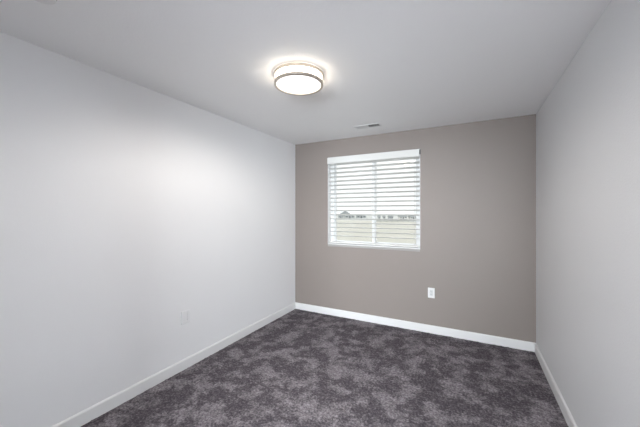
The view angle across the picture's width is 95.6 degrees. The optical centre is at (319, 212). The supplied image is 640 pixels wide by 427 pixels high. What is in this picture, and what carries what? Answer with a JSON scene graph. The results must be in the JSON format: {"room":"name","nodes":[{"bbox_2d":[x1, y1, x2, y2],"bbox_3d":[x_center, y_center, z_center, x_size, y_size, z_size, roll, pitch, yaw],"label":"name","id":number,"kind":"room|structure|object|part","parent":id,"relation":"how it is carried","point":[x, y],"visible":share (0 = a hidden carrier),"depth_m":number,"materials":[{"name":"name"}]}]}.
{"room":"empty bedroom","nodes":[
{"label":"empty bedroom","id":0,"kind":"room"},
{"bbox_2d":[0,31,294,426],"bbox_3d":[-1.368,0.211,2.573,0.150,2.540,4.336,0,0,28],"label":"wall","id":1,"kind":"structure","parent":0,"point":[127,207],"depth_m":2.14,"materials":[{"name":"white paint"}]},
{"bbox_2d":[51,303,295,426],"bbox_3d":[-1.302,1.385,2.522,0.014,0.092,4.038,0,0,28],"label":"baseboard","id":2,"kind":"structure","parent":1,"relation":"attached to","point":[85,416],"depth_m":2.42,"materials":[{"name":"white paint"}]},
{"bbox_2d":[181,309,189,324],"bbox_3d":[-1.232,0.961,2.660,0.011,0.119,0.088,0,0,28],"label":"wall outlet","id":3,"kind":"object","parent":1,"relation":"attached to","point":[185,315],"visible":1,"depth_m":2.65,"materials":[{"name":"white plastic"}]},
{"bbox_2d":[0,0,610,144],"bbox_3d":[-0.016,-1.034,1.851,2.916,0.050,4.066,0,0,28],"label":"ceiling","id":4,"kind":"structure","parent":0,"point":[398,65],"depth_m":1.83,"materials":[{"name":"paint"}]},
{"bbox_2d":[35,0,56,4],"bbox_3d":[-1.269,-0.990,1.310,0.132,0.038,0.132,0,0,28],"label":"smoke detector","id":5,"kind":"object","parent":4,"relation":"attached to","point":[49,2],"visible":1,"depth_m":1.34,"materials":[{"name":"white plastic"}]},
{"bbox_2d":[273,62,323,95],"bbox_3d":[-0.155,-0.967,2.124,0.366,0.082,0.366,0,0,28],"label":"ceiling light","id":6,"kind":"object","parent":4,"relation":"attached to","point":[293,78],"visible":1,"depth_m":2.05,"materials":[{"name":"white glass"}]},
{"bbox_2d":[277,66,320,77],"bbox_3d":[-0.155,-0.971,2.124,0.320,0.056,0.320,0,0,28],"label":"diffuser","id":7,"kind":"object","parent":6,"relation":"attached to","point":[288,71],"depth_m":1.98,"materials":[{"name":"white glass"}]},
{"bbox_2d":[354,123,381,129],"bbox_3d":[0.559,-1.004,3.388,0.308,0.009,0.132,0,0,28],"label":"ceiling vent","id":8,"kind":"object","parent":4,"relation":"in","point":[373,124],"visible":1,"depth_m":3.38,"materials":[{"name":"white metal"}]},
{"bbox_2d":[81,309,567,426],"bbox_3d":[-0.016,1.431,1.851,2.916,0.008,4.066,0,0,28],"label":"floor","id":9,"kind":"structure","parent":0,"point":[302,368],"depth_m":2.40,"materials":[{"name":"grey carpet"}]},
{"bbox_2d":[295,114,535,342],"bbox_3d":[0.959,0.211,3.719,2.916,2.540,0.150,0,0,28],"label":"wall","id":10,"kind":"structure","parent":0,"point":[477,252],"depth_m":3.36,"materials":[{"name":"beige paint"}]},
{"bbox_2d":[328,149,419,251],"bbox_3d":[0.694,-0.147,3.854,1.240,1.243,0.156,0,0,28],"label":"window","id":11,"kind":"structure","parent":10,"relation":"in","point":[330,238],"depth_m":3.87,"materials":[{"name":"white paint"}]},
{"bbox_3d":[0.471,-0.153,4.005,0.610,1.135,0.024,0,0,28],"label":"sash","id":12,"kind":"part","parent":11,"relation":"part of","materials":[{"name":"white plastic"}]},
{"bbox_2d":[327,149,420,246],"bbox_3d":[0.675,-0.168,3.815,1.248,1.188,0.093,0,0,28],"label":"window blind","id":13,"kind":"object","parent":11,"relation":"attached to","point":[409,154],"visible":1,"depth_m":3.79,"materials":[{"name":"white plastic"}]},
{"bbox_3d":[0.679,0.416,3.826,1.212,0.020,0.060,0,0,28],"label":"rail","id":14,"kind":"part","parent":13,"relation":"part of","materials":[{"name":"white plastic"}]},
{"bbox_3d":[0.694,0.439,3.855,1.228,0.014,0.154,0,0,28],"label":"sill","id":15,"kind":"part","parent":11,"relation":"part of","materials":[{"name":"white paint"}]},
{"bbox_3d":[0.971,-0.153,3.774,0.578,1.135,0.024,0,0,28],"label":"sash","id":16,"kind":"part","parent":11,"relation":"part of","materials":[{"name":"white plastic"}]},
{"bbox_2d":[295,302,534,351],"bbox_3d":[0.921,1.385,3.647,2.916,0.092,0.014,0,0,28],"label":"baseboard","id":17,"kind":"structure","parent":10,"relation":"attached to","point":[478,337],"depth_m":3.46,"materials":[{"name":"white paint"}]},
{"bbox_2d":[428,288,434,297],"bbox_3d":[1.320,0.955,3.442,0.075,0.119,0.007,0,0,28],"label":"wall outlet","id":18,"kind":"object","parent":10,"relation":"attached to","point":[431,291],"visible":1,"depth_m":3.44,"materials":[{"name":"white plastic"}]},
{"bbox_2d":[536,0,639,426],"bbox_3d":[1.350,0.211,1.155,0.150,2.540,4.336,0,0,28],"label":"wall","id":19,"kind":"structure","parent":0,"point":[588,124],"depth_m":1.59,"materials":[{"name":"white paint"}]},
{"bbox_2d":[535,343,576,426],"bbox_3d":[1.270,1.385,1.179,0.014,0.092,4.038,0,0,28],"label":"baseboard","id":20,"kind":"structure","parent":19,"relation":"attached to","point":[560,400],"depth_m":2.23,"materials":[{"name":"white paint"}]},
{"label":"outside","id":21,"kind":"structure","parent":0,"visible":0},
{"bbox_2d":[337,220,415,243],"bbox_3d":[-40.096,4.631,144.338,600.000,0.400,211.184,0,0,28],"label":"field","id":22,"kind":"structure","parent":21,"point":[368,239],"depth_m":67.32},
{"bbox_2d":[376,220,415,221],"bbox_3d":[36.308,3.756,136.053,23.173,1.350,0.212,0,0,-15],"label":"fence","id":23,"kind":"object","parent":22,"relation":"on","point":[376,220],"visible":0.49,"depth_m":134.99,"materials":[{"name":"grey"}]},
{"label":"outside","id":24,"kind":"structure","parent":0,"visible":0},
{"bbox_2d":[337,215,415,221],"bbox_3d":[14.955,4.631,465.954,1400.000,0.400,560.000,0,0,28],"label":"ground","id":25,"kind":"structure","parent":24,"point":[367,216],"depth_m":210.78,"materials":[{"name":"grey"}]},
{"bbox_2d":[344,215,354,217],"bbox_3d":[22.575,3.031,222.000,8.000,2.800,4.500,0,0,0],"label":"house","id":26,"kind":"structure","parent":25,"relation":"on","point":[345,216],"depth_m":219.97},
{"bbox_2d":[356,215,366,217],"bbox_3d":[31.656,3.081,224.000,8.000,2.700,4.500,0,0,0],"label":"house","id":27,"kind":"structure","parent":25,"relation":"on","point":[357,216],"depth_m":222.03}
]}

